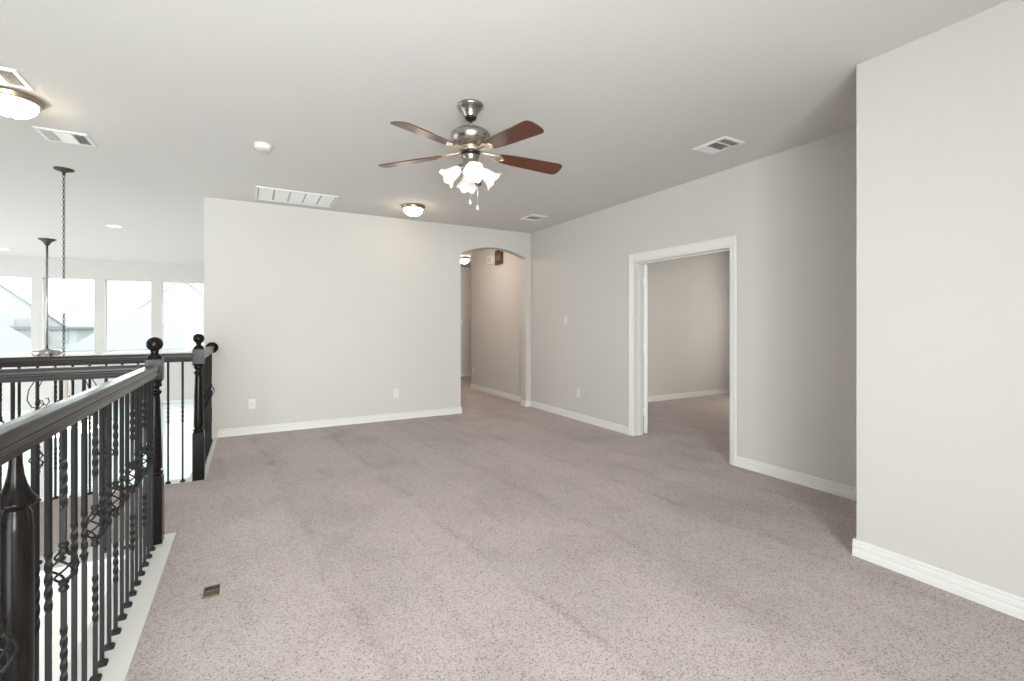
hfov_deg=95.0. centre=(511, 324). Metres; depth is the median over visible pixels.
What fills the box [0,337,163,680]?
stair railing
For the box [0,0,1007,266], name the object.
ceiling
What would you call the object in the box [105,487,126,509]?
basket
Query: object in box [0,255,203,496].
wall
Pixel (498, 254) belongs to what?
door chime
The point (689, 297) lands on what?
wall
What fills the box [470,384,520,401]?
baseboard
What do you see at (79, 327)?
house
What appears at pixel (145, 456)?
window blind
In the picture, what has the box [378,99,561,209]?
ceiling fan
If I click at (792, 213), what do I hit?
wall
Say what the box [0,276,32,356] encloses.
window
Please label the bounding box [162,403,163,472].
window
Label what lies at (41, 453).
basket
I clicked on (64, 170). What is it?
chandelier
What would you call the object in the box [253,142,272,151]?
smoke detector
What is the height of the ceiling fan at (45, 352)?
2.178 m
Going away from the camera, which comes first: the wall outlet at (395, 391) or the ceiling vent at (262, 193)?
the ceiling vent at (262, 193)
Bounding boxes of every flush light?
[0,86,45,119]
[401,203,424,217]
[461,257,470,263]
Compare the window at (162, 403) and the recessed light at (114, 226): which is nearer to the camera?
the recessed light at (114, 226)
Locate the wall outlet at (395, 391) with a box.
[393,389,398,396]
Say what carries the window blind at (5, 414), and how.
attached to the wall at (101, 271)
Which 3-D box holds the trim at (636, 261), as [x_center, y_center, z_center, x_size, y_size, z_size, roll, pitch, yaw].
[1.779,0.235,4.930,0.178,2.109,1.385,0,0,-29]
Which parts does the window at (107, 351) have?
sill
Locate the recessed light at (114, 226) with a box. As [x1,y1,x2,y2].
[106,225,122,227]
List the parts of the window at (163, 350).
sill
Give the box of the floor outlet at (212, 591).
[202,584,219,599]
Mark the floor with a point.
(499, 538)
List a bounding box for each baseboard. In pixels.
[218,407,461,437]
[461,372,470,376]
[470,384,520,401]
[521,400,1023,619]
[643,388,729,402]
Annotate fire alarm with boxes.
[487,255,493,264]
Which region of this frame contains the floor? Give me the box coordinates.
[30,376,1023,680]
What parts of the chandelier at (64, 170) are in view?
arm, chain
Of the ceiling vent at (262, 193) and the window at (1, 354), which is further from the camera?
the window at (1, 354)
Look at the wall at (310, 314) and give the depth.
5.98 m
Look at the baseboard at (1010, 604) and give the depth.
2.49 m
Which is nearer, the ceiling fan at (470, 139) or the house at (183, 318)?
the ceiling fan at (470, 139)
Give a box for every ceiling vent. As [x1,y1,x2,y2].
[0,66,34,89]
[32,126,97,147]
[255,186,338,207]
[520,214,547,220]
[692,136,744,154]
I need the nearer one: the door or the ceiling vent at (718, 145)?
the ceiling vent at (718, 145)
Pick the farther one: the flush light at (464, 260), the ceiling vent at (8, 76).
the flush light at (464, 260)
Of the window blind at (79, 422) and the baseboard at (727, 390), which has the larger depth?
the window blind at (79, 422)
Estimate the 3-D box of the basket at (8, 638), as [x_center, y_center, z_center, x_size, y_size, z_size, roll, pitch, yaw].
[-1.139,0.729,1.034,0.063,0.099,0.063,0,0,2]
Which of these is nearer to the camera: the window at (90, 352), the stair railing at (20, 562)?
the stair railing at (20, 562)
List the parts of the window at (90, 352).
sill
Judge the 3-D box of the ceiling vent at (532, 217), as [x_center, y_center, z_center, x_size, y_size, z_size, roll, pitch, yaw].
[0.291,-1.445,6.340,0.253,0.010,0.320,0,0,-29]
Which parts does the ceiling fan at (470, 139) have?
blade, blade, lamp shade, lamp shade, bulb, lamp shade, lamp shade, blade, blade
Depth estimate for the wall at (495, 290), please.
8.63 m
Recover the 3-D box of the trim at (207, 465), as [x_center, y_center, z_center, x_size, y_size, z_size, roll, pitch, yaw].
[-6.097,1.306,2.880,7.188,0.026,1.669,0,0,-29]
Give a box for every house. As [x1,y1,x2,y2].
[0,284,65,349]
[0,322,30,352]
[48,313,110,350]
[62,298,202,351]
[129,283,202,313]
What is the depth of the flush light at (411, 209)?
5.64 m
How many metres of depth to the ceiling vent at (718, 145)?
3.77 m
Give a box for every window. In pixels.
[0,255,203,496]
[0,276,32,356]
[44,277,95,354]
[103,280,150,353]
[160,282,203,352]
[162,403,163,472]
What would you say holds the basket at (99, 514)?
on the stair railing at (20, 562)
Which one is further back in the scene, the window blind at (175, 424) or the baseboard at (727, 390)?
the window blind at (175, 424)
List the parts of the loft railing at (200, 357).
handrail, newel post, handrail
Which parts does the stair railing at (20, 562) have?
newel post, handrail, handrail, newel post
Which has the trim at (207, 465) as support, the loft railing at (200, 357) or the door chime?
the loft railing at (200, 357)
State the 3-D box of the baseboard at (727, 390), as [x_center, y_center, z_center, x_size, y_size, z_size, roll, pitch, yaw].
[3.591,1.243,6.100,4.164,0.092,4.320,0,0,-29]
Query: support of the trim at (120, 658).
on the wall at (56, 637)
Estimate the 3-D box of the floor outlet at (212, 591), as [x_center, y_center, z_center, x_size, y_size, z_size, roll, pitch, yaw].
[-1.451,1.287,2.263,0.068,0.008,0.108,0,0,-29]
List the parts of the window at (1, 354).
sill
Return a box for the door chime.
[495,250,502,265]
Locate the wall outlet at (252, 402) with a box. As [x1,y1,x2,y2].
[249,399,255,408]
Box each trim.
[39,532,176,680]
[40,438,216,501]
[629,235,736,465]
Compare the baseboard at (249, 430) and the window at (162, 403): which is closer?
the baseboard at (249, 430)
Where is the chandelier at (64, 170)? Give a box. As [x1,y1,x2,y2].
[26,166,98,437]
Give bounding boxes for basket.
[0,632,18,673]
[28,451,43,467]
[52,550,79,582]
[87,512,107,538]
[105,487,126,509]
[124,467,141,486]
[138,452,152,469]
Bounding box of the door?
[643,264,647,432]
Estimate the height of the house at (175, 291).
8.370 m
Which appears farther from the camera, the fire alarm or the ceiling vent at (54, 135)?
the fire alarm
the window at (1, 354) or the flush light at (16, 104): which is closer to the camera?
the flush light at (16, 104)
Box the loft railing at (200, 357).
[0,334,217,500]
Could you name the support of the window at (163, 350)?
attached to the wall at (101, 271)
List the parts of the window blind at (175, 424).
rail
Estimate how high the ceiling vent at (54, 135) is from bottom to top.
0.010 m
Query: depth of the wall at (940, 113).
2.28 m
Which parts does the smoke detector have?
mounting plate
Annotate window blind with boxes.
[0,410,30,487]
[53,420,92,492]
[112,404,146,478]
[162,399,193,434]
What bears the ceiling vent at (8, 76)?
in the ceiling
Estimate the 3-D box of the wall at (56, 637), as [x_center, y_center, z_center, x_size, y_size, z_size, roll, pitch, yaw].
[-4.170,2.804,-0.684,7.059,2.970,6.690,0,0,-29]
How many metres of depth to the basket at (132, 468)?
2.25 m
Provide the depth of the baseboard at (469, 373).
11.72 m
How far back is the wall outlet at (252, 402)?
5.53 m
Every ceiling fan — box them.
[0,238,88,367]
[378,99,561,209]
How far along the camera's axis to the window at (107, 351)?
10.62 m
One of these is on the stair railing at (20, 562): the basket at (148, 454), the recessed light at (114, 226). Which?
the basket at (148, 454)
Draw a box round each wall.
[39,561,119,680]
[204,197,530,437]
[461,267,470,372]
[471,249,520,396]
[531,128,856,487]
[643,251,729,396]
[857,0,1023,597]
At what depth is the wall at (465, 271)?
11.75 m

